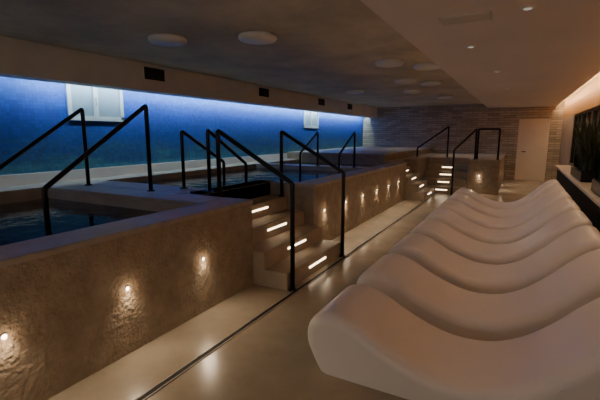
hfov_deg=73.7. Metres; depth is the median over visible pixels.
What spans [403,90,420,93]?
ceiling lamp
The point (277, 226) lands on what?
strip light
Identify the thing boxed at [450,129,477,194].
handrail
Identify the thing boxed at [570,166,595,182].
planter
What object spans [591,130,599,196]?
potted fern
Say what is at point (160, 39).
ceiling lamp
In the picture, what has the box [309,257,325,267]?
strip light
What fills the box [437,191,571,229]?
lounger
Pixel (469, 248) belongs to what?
lounger
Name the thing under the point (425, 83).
ceiling lamp
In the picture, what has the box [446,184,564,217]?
lounger
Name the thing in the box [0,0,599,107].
ceiling
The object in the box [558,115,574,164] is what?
wall
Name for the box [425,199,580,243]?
lounger
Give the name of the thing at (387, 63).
ceiling lamp
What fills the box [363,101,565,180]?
wall
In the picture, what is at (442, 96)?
ceiling lamp
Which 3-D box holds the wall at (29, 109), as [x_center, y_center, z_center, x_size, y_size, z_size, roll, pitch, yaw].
[-1.933,-1.209,8.937,0.200,2.720,19.000,5,10,28]
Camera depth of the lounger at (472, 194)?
8.24 m
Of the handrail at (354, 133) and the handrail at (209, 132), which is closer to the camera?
the handrail at (209, 132)
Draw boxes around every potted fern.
[570,116,599,182]
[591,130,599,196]
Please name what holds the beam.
attached to the ceiling
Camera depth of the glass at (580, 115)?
10.73 m
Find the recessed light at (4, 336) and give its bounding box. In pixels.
[0,333,8,340]
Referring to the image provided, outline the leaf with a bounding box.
[517,121,547,180]
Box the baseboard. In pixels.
[0,153,286,187]
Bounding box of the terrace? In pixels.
[287,146,505,194]
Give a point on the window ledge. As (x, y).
(581, 193)
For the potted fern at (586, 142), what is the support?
on the window ledge
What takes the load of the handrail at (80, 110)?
on the swimming pool at (67, 313)
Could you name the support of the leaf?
attached to the wall at (393, 126)
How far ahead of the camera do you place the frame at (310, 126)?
12.72 m
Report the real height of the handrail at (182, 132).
1.162 m
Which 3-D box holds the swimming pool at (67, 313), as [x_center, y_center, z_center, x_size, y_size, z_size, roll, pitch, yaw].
[-3.435,0.739,2.528,3.495,0.930,5.900,5,10,28]
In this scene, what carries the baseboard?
attached to the wall at (29, 109)
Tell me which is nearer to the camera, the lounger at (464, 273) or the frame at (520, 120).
the lounger at (464, 273)
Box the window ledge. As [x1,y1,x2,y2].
[555,165,599,231]
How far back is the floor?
3.05 m
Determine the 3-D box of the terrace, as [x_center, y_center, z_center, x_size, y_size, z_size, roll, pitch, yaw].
[3.547,-1.080,13.130,5.498,1.120,6.528,5,10,28]
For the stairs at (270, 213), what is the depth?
4.84 m
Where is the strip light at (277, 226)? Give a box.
[268,223,286,230]
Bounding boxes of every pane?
[70,84,119,116]
[305,111,316,125]
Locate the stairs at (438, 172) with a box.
[422,157,469,193]
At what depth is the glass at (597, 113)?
7.85 m
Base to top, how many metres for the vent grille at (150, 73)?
0.186 m
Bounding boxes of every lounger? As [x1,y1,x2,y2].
[308,284,599,399]
[357,249,599,340]
[388,225,599,293]
[409,210,591,264]
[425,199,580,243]
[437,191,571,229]
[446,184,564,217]
[453,179,560,209]
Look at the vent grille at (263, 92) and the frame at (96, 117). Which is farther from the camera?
the vent grille at (263, 92)
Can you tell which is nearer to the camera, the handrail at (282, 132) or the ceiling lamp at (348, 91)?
the handrail at (282, 132)
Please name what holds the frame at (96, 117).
attached to the wall at (29, 109)
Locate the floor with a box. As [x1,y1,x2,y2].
[48,179,546,399]
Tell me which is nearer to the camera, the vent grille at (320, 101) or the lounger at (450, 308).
the lounger at (450, 308)
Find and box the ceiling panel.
[360,0,599,107]
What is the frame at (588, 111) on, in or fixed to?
on the wall at (567, 127)
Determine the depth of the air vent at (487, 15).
3.34 m
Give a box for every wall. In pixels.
[0,77,362,174]
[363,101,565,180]
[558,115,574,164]
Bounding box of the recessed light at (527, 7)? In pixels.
[521,5,534,9]
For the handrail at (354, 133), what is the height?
1.172 m
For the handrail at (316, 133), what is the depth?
8.45 m
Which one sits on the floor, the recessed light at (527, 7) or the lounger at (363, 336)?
the lounger at (363, 336)
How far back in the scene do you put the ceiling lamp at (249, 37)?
4.43 m
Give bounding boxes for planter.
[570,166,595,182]
[591,179,599,196]
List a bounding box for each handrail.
[0,108,92,185]
[41,104,154,222]
[180,130,225,188]
[206,129,249,191]
[215,129,296,291]
[278,130,345,256]
[299,132,319,172]
[338,132,355,173]
[416,126,449,156]
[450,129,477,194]
[476,128,500,159]
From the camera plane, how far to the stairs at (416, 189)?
10.20 m
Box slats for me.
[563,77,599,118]
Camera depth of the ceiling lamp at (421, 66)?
6.34 m
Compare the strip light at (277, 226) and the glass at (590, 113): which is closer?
the strip light at (277, 226)
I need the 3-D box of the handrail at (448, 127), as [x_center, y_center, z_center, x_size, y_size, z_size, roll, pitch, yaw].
[4.090,-1.798,12.329,1.000,0.935,0.100,5,10,28]
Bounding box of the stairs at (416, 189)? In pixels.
[384,159,433,200]
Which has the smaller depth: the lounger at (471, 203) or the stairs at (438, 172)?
the lounger at (471, 203)
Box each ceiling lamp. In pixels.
[148,33,186,46]
[238,31,276,44]
[346,90,363,93]
[375,59,403,67]
[394,78,415,83]
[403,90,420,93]
[413,63,439,70]
[420,81,441,85]
[437,95,452,98]
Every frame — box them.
[65,84,123,121]
[303,111,318,127]
[514,118,550,180]
[569,112,582,165]
[580,108,592,131]
[591,105,599,171]
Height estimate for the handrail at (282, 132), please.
1.664 m
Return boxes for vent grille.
[144,67,164,81]
[259,87,268,96]
[318,98,324,105]
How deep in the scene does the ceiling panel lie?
4.25 m
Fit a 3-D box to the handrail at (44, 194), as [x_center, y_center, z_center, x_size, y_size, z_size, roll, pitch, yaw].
[-2.096,-0.243,4.287,0.100,1.604,1.315,5,10,28]
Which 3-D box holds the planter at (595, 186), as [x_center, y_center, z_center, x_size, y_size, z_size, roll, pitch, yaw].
[4.012,-0.108,5.154,0.220,0.180,1.600,5,10,28]
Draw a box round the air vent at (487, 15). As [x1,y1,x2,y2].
[439,11,492,25]
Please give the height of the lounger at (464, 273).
0.710 m
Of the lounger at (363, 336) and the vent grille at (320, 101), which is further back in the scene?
the vent grille at (320, 101)
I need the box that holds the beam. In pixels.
[0,36,376,117]
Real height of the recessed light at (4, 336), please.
0.044 m
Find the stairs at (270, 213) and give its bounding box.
[187,181,340,290]
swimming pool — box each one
[0,182,253,399]
[60,159,406,239]
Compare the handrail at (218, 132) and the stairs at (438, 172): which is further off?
the stairs at (438, 172)
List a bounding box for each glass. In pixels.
[571,115,581,162]
[584,112,591,127]
[594,109,599,171]
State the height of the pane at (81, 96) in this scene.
0.460 m
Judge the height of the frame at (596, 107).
1.370 m
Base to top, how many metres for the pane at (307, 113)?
0.460 m
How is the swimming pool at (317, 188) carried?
on the floor
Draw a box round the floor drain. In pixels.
[135,195,433,399]
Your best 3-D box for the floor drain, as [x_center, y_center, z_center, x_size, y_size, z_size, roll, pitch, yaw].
[0.343,0.831,4.846,0.055,0.006,13.500,5,10,28]
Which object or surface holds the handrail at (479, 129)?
on the terrace
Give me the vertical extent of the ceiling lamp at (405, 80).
0.075 m
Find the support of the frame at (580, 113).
on the wall at (567, 127)
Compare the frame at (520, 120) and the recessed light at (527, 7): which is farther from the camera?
the frame at (520, 120)

